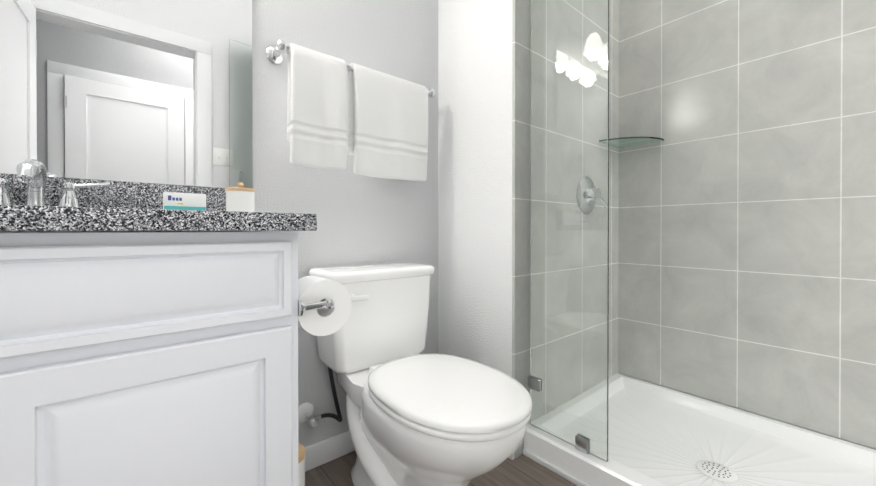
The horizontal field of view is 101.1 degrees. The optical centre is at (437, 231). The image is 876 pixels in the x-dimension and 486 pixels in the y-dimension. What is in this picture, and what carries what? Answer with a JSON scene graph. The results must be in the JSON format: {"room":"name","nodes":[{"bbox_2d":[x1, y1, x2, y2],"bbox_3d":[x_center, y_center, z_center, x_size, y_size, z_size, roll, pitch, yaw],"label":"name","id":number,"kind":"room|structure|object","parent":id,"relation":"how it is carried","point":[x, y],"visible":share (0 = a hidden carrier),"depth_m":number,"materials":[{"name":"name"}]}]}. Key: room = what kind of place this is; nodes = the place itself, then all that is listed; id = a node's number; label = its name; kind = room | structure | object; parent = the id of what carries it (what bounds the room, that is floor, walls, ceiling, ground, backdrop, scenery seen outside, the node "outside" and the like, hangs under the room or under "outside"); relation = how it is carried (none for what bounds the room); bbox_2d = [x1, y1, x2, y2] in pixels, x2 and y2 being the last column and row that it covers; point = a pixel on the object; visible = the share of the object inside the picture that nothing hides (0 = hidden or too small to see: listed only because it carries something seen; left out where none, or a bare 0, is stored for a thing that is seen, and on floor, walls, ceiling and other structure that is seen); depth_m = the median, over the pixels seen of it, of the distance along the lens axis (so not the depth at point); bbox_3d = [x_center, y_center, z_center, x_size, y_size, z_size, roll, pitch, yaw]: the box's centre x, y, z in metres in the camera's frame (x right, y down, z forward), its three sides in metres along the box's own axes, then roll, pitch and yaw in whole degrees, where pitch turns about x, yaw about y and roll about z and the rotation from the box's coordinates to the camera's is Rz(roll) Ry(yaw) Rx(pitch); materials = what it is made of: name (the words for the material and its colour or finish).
{"room":"bathroom","nodes":[
{"label":"bathroom","id":0,"kind":"room"},
{"bbox_2d":[252,0,437,446],"bbox_3d":[-0.757,-0.510,1.137,1.880,2.740,0.120,0,0,-40],"label":"wall","id":1,"kind":"structure","parent":0,"point":[362,219],"depth_m":1.39,"materials":[{"name":"grey paint"}]},
{"bbox_2d":[0,0,252,188],"bbox_3d":[-0.963,-0.652,0.880,0.926,1.032,0.006,0,0,-40],"label":"vanity mirror","id":2,"kind":"object","parent":1,"relation":"attached to","point":[152,91],"visible":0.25,"depth_m":0.98,"materials":[{"name":"silver mirror"}]},
{"bbox_2d":[298,367,341,427],"bbox_3d":[-0.419,0.577,1.278,0.139,0.216,0.106,0,0,-40],"label":"water supply valve","id":3,"kind":"object","parent":1,"relation":"attached to","point":[305,411],"visible":0.94,"depth_m":1.27,"materials":[{"name":"white plastic"}]},
{"bbox_2d":[305,430,354,471],"bbox_3d":[-0.311,0.816,1.432,0.825,0.085,0.013,0,0,-40],"label":"baseboard","id":4,"kind":"structure","parent":1,"relation":"attached to","point":[319,453],"depth_m":1.34,"materials":[{"name":"white paint"}]},
{"bbox_2d":[266,40,434,180],"bbox_3d":[-0.280,-0.421,1.384,0.683,0.424,0.116,0,0,-40],"label":"towel rail","id":5,"kind":"object","parent":1,"relation":"attached to","point":[374,122],"visible":1,"depth_m":1.31,"materials":[{"name":"white fabric"}]},
{"bbox_2d":[305,451,575,485],"bbox_3d":[0.241,0.895,0.174,3.800,0.060,2.950,0,0,-40],"label":"floor","id":6,"kind":"structure","parent":0,"point":[522,470],"depth_m":1.27,"materials":[{"name":"brown wood"}]},
{"bbox_2d":[0,173,316,485],"bbox_3d":[-0.785,0.364,0.664,0.921,0.996,0.574,0,0,-40],"label":"bathroom vanity","id":7,"kind":"object","parent":6,"relation":"on","point":[146,339],"visible":0.83,"depth_m":0.60,"materials":[{"name":"white paint"}]},
{"bbox_2d":[0,159,110,206],"bbox_3d":[-0.878,-0.098,0.779,0.251,0.121,0.130,0,0,-40],"label":"faucet","id":8,"kind":"object","parent":7,"relation":"on","point":[32,174],"visible":0.75,"depth_m":0.80,"materials":[{"name":"silver metal"}]},
{"bbox_2d":[163,192,205,210],"bbox_3d":[-0.705,-0.073,1.004,0.096,0.068,0.035,0,0,-40],"label":"soap box","id":9,"kind":"object","parent":7,"relation":"on","point":[180,201],"visible":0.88,"depth_m":0.99,"materials":[{"name":"white cardboard"}]},
{"bbox_2d":[225,183,254,211],"bbox_3d":[-0.603,-0.095,1.099,0.080,0.111,0.080,0,0,-40],"label":"jar","id":10,"kind":"object","parent":7,"relation":"on","point":[239,198],"visible":0.75,"depth_m":1.07,"materials":[{"name":"white ceramic"}]},
{"bbox_2d":[298,276,350,335],"bbox_3d":[-0.286,0.175,0.857,0.134,0.128,0.167,0,0,-40],"label":"toilet paper holder","id":11,"kind":"object","parent":7,"relation":"attached to","point":[324,306],"visible":0.98,"depth_m":0.83,"materials":[{"name":"white paper"}]},
{"bbox_2d":[298,444,304,485],"bbox_3d":[-0.401,0.703,0.972,0.082,0.316,0.082,0,0,-40],"label":"toilet brush","id":12,"kind":"object","parent":6,"relation":"on","point":[301,465],"visible":0.23,"depth_m":0.96,"materials":[{"name":"white ceramic"}]},
{"bbox_2d":[309,262,531,485],"bbox_3d":[-0.061,0.495,1.135,0.428,0.730,0.773,0,0,-40],"label":"toilet","id":13,"kind":"object","parent":6,"relation":"on","point":[415,417],"visible":1,"depth_m":1.05,"materials":[{"name":"white ceramic"}]},
{"bbox_2d":[524,373,875,485],"bbox_3d":[0.998,0.809,1.243,0.823,0.100,1.089,0,0,-40],"label":"shower tray","id":14,"kind":"object","parent":6,"relation":"on","point":[658,435],"visible":1,"depth_m":1.33,"materials":[{"name":"white plastic"}]},
{"bbox_2d":[522,449,589,485],"bbox_3d":[0.678,0.850,0.976,0.010,0.022,1.088,0,0,-40],"label":"trim","id":15,"kind":"structure","parent":14,"relation":"attached to","point":[555,469],"depth_m":1.28,"materials":[{"name":"white paint"}]},
{"bbox_2d":[528,0,608,461],"bbox_3d":[0.462,-0.266,1.299,0.028,2.049,0.304,0,0,-40],"label":"glass panel","id":16,"kind":"object","parent":14,"relation":"on","point":[569,281],"visible":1,"depth_m":1.28,"materials":[{"name":"clear glass"}]},
{"bbox_2d":[438,0,512,376],"bbox_3d":[0.524,-0.514,1.929,1.100,2.740,0.555,0,0,-40],"label":"wall","id":17,"kind":"structure","parent":0,"point":[474,180],"depth_m":1.51,"materials":[{"name":"paint tile"},{"name":"grout"}]},
{"bbox_2d":[512,0,618,458],"bbox_3d":[0.622,-0.512,1.641,0.880,2.740,0.012,0,0,-40],"label":"wall tile","id":18,"kind":"structure","parent":17,"relation":"attached to","point":[521,95],"depth_m":1.40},
{"bbox_2d":[619,373,875,449],"bbox_3d":[1.451,-0.512,1.518,0.208,2.740,1.265,0,0,-40],"label":"wall","id":19,"kind":"structure","parent":0,"point":[757,414],"depth_m":1.49,"materials":[{"name":"grey tile"}]},
{"bbox_2d":[609,136,663,147],"bbox_3d":[0.950,-0.447,1.767,0.215,0.008,0.215,0,0,-40],"label":"glass corner shelf","id":20,"kind":"object","parent":19,"relation":"attached to","point":[622,142],"visible":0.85,"depth_m":1.77,"materials":[{"name":"green"}]},
{"bbox_2d":[618,0,875,448],"bbox_3d":[1.322,-0.563,1.500,0.012,2.637,1.103,0,0,-40],"label":"wall tile","id":21,"kind":"structure","parent":19,"relation":"attached to","point":[747,242],"depth_m":1.50,"materials":[{"name":"grey tile"}]}
]}

